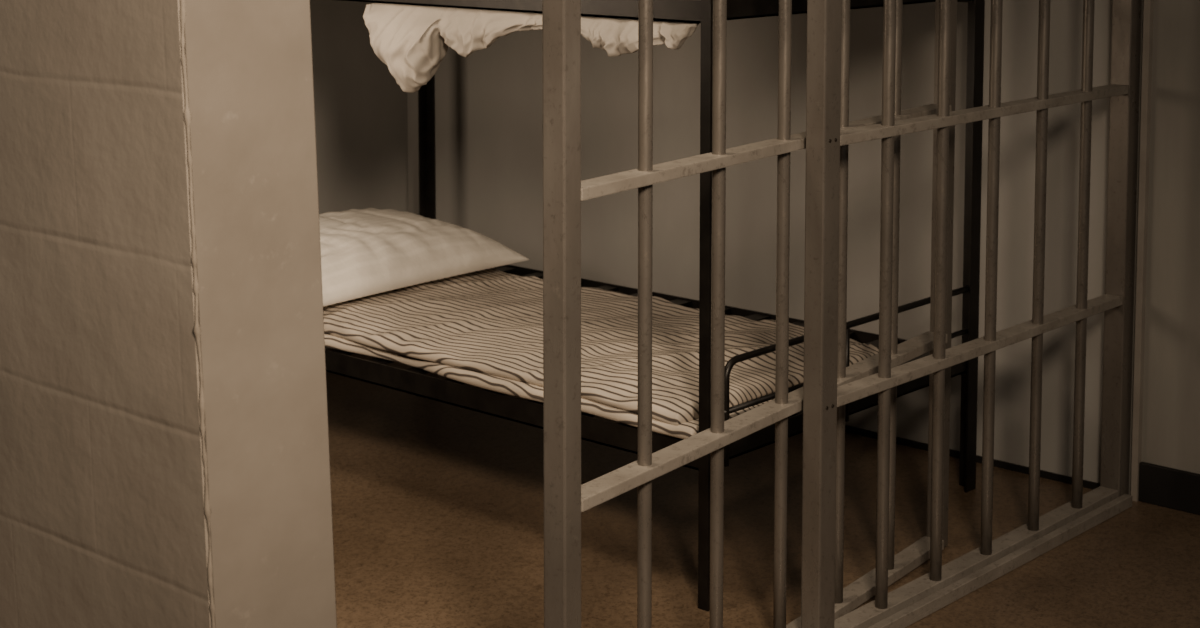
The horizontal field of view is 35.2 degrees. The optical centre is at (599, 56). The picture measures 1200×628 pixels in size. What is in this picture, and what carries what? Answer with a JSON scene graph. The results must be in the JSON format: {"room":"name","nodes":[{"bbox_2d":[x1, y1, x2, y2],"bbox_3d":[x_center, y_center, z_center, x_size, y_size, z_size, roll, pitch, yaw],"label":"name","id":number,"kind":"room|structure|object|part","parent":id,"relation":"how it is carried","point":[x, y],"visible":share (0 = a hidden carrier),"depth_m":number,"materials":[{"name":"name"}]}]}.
{"room":"prison interior","nodes":[
{"label":"prison interior","id":0,"kind":"room"},
{"bbox_2d":[0,0,211,627],"bbox_3d":[-1.298,-0.211,2.977,2.365,2.450,0.274,5,7,42],"label":"wall","id":1,"kind":"structure","parent":0,"point":[103,524],"depth_m":2.31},
{"bbox_2d":[180,0,215,627],"bbox_3d":[-0.475,-0.132,2.123,0.011,2.450,0.098,5,7,42],"label":"trim","id":2,"kind":"structure","parent":1,"relation":"attached to","point":[187,114],"depth_m":2.17,"materials":[{"name":"beige paint"}]},
{"bbox_2d":[184,0,336,627],"bbox_3d":[-0.441,-0.141,2.220,0.086,2.450,0.276,5,7,42],"label":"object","id":3,"kind":"structure","parent":1,"relation":"attached to","point":[250,86],"depth_m":2.24,"materials":[{"name":"beige paint"}]},
{"bbox_2d":[310,0,407,349],"bbox_3d":[-1.383,-0.355,4.535,0.150,2.450,2.330,5,7,42],"label":"wall","id":4,"kind":"structure","parent":0,"point":[361,110],"depth_m":5.25,"materials":[{"name":"paint"}]},
{"bbox_2d":[326,349,1199,627],"bbox_3d":[0.005,1.200,1.577,6.340,0.100,5.380,5,7,42],"label":"floor","id":5,"kind":"structure","parent":0,"point":[438,507],"depth_m":3.74,"materials":[{"name":"brown concrete"}]},
{"bbox_2d":[325,0,984,610],"bbox_3d":[-0.138,0.094,4.186,1.704,1.620,0.916,5,7,42],"label":"bunk bed","id":6,"kind":"object","parent":5,"relation":"on","point":[621,436],"visible":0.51,"depth_m":3.70,"materials":[{"name":"black metal"}]},
{"bbox_3d":[-0.466,0.012,5.069,0.032,1.620,0.032,5,7,42],"label":"bed post","id":7,"kind":"part","parent":6,"relation":"part of","materials":[{"name":"black metal"}]},
{"bbox_3d":[-0.430,0.659,3.911,1.688,0.046,0.030,5,7,42],"label":"rail","id":8,"kind":"part","parent":6,"relation":"part of","materials":[{"name":"black metal"}]},
{"bbox_3d":[-0.430,-0.130,3.837,1.688,0.040,0.030,5,7,42],"label":"rail","id":9,"kind":"part","parent":6,"relation":"part of","materials":[{"name":"black metal"}]},
{"bbox_2d":[363,3,698,92],"bbox_3d":[-0.141,0.001,3.587,0.861,0.173,0.117,4,7,38],"label":"sheet","id":10,"kind":"object","parent":6,"relation":"hanging from","point":[413,41],"visible":0.82,"depth_m":3.68,"materials":[{"name":"beige fabric"}]},
{"bbox_2d":[323,268,878,438],"bbox_3d":[-0.219,0.575,4.125,1.625,0.075,0.652,5,7,42],"label":"mattress","id":11,"kind":"object","parent":6,"relation":"on","point":[482,328],"visible":0.48,"depth_m":3.87,"materials":[{"name":"beige fabric"}]},
{"bbox_2d":[319,208,528,306],"bbox_3d":[-0.599,0.445,4.443,0.510,0.132,0.736,4,7,40],"label":"pillow","id":12,"kind":"object","parent":11,"relation":"on","point":[369,251],"visible":0.59,"depth_m":4.34,"materials":[{"name":"fabric"}]},
{"bbox_3d":[0.190,0.176,3.296,0.022,1.620,0.022,5,7,42],"label":"bed post","id":13,"kind":"part","parent":6,"relation":"part of","materials":[{"name":"black metal"}]},
{"bbox_3d":[0.154,0.598,4.560,1.688,0.045,0.030,5,7,42],"label":"rail","id":14,"kind":"part","parent":6,"relation":"part of","materials":[{"name":"black metal"}]},
{"bbox_3d":[0.481,-0.111,3.609,0.030,0.036,0.888,5,7,42],"label":"rail","id":15,"kind":"part","parent":6,"relation":"part of","materials":[{"name":"black metal"}]},
{"bbox_3d":[0.481,0.675,3.682,0.030,0.036,0.888,5,7,42],"label":"rail","id":16,"kind":"part","parent":6,"relation":"part of","materials":[{"name":"black metal"}]},
{"bbox_3d":[0.490,0.606,3.668,0.011,0.010,0.888,5,7,42],"label":"foot rail","id":17,"kind":"part","parent":6,"relation":"part of","materials":[{"name":"black metal"}]},
{"bbox_3d":[0.503,0.605,3.682,0.013,0.194,0.849,5,7,42],"label":"foot rail","id":18,"kind":"part","parent":6,"relation":"part of","materials":[{"name":"black metal"}]},
{"bbox_3d":[0.476,0.611,3.653,0.011,0.188,0.010,5,7,42],"label":"foot rail","id":19,"kind":"part","parent":6,"relation":"part of","materials":[{"name":"black metal"}]},
{"bbox_3d":[0.154,-0.188,4.487,1.688,0.045,0.030,5,7,42],"label":"rail","id":20,"kind":"part","parent":6,"relation":"part of","materials":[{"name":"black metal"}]},
{"bbox_3d":[0.775,0.115,3.958,0.038,1.620,0.038,5,7,42],"label":"bed post","id":21,"kind":"part","parent":6,"relation":"part of","materials":[{"name":"black metal"}]},
{"bbox_2d":[542,0,956,627],"bbox_3d":[0.300,-0.021,3.084,0.042,2.047,1.262,4,6,35],"label":"gate","id":22,"kind":"object","parent":5,"relation":"on","point":[565,498],"visible":0.75,"depth_m":2.91,"materials":[{"name":"paint"}]},
{"bbox_3d":[-0.052,0.025,2.587,0.038,2.047,0.040,4,6,35],"label":"post","id":23,"kind":"part","parent":22,"relation":"part of","materials":[{"name":"paint"}]},
{"bbox_3d":[0.304,0.583,3.145,0.042,0.018,1.196,4,6,35],"label":"rail","id":24,"kind":"part","parent":22,"relation":"part of","materials":[{"name":"paint"}]},
{"bbox_3d":[0.304,0.144,3.104,0.042,0.018,1.196,4,6,35],"label":"rail","id":25,"kind":"part","parent":22,"relation":"part of","materials":[{"name":"paint"}]},
{"bbox_3d":[0.304,0.988,3.182,0.042,0.019,1.196,4,6,35],"label":"rail","id":26,"kind":"part","parent":22,"relation":"part of","materials":[{"name":"paint"}]},
{"bbox_3d":[0.656,-0.068,3.585,0.034,2.047,0.028,4,6,35],"label":"post","id":27,"kind":"part","parent":22,"relation":"part of","materials":[{"name":"paint"}]},
{"bbox_2d":[801,0,1141,627],"bbox_3d":[0.733,-0.255,3.448,0.074,2.450,1.116,5,7,42],"label":"bars","id":28,"kind":"object","parent":5,"relation":"on","point":[925,595],"visible":1,"depth_m":3.42,"materials":[{"name":"paint"}]},
{"bbox_3d":[0.365,-0.219,3.061,0.038,2.450,0.046,5,7,42],"label":"post","id":29,"kind":"part","parent":28,"relation":"part of","materials":[{"name":"paint"}]},
{"bbox_3d":[0.722,0.537,3.532,0.038,0.018,1.027,5,7,42],"label":"rail","id":30,"kind":"part","parent":28,"relation":"part of","materials":[{"name":"paint"}]},
{"bbox_3d":[0.734,0.951,3.560,0.074,0.028,1.026,5,7,42],"label":"rail","id":31,"kind":"part","parent":28,"relation":"part of","materials":[{"name":"paint"}]},
{"bbox_3d":[0.722,0.101,3.491,0.038,0.018,1.027,5,7,42],"label":"rail","id":32,"kind":"part","parent":28,"relation":"part of","materials":[{"name":"paint"}]},
{"bbox_3d":[1.080,-0.292,3.855,0.045,2.450,0.045,5,7,42],"label":"post","id":33,"kind":"part","parent":28,"relation":"part of","materials":[{"name":"paint"}]},
{"bbox_2d":[407,0,1199,494],"bbox_3d":[1.749,-0.250,3.398,6.340,2.450,0.150,5,7,42],"label":"wall","id":34,"kind":"structure","parent":0,"point":[489,101],"depth_m":4.30,"materials":[{"name":"paint"}]},
{"bbox_2d":[788,413,1099,489],"bbox_3d":[0.262,0.849,4.734,2.185,0.015,0.005,5,7,42],"label":"baseboard","id":35,"kind":"structure","parent":34,"relation":"attached to","point":[854,430],"depth_m":4.18,"materials":[{"name":"black wood"}]},
{"bbox_2d":[1131,0,1153,501],"bbox_3d":[1.122,-0.292,3.847,0.014,2.450,0.016,5,7,42],"label":"trim","id":36,"kind":"structure","parent":34,"relation":"attached to","point":[1148,4],"depth_m":3.90,"materials":[{"name":"paint"}]},
{"bbox_2d":[1138,462,1199,514],"bbox_3d":[2.593,1.008,2.647,3.930,0.083,0.012,5,7,42],"label":"baseboard","id":37,"kind":"structure","parent":34,"relation":"attached to","point":[1163,486],"depth_m":3.90,"materials":[{"name":"black wood"}]}
]}

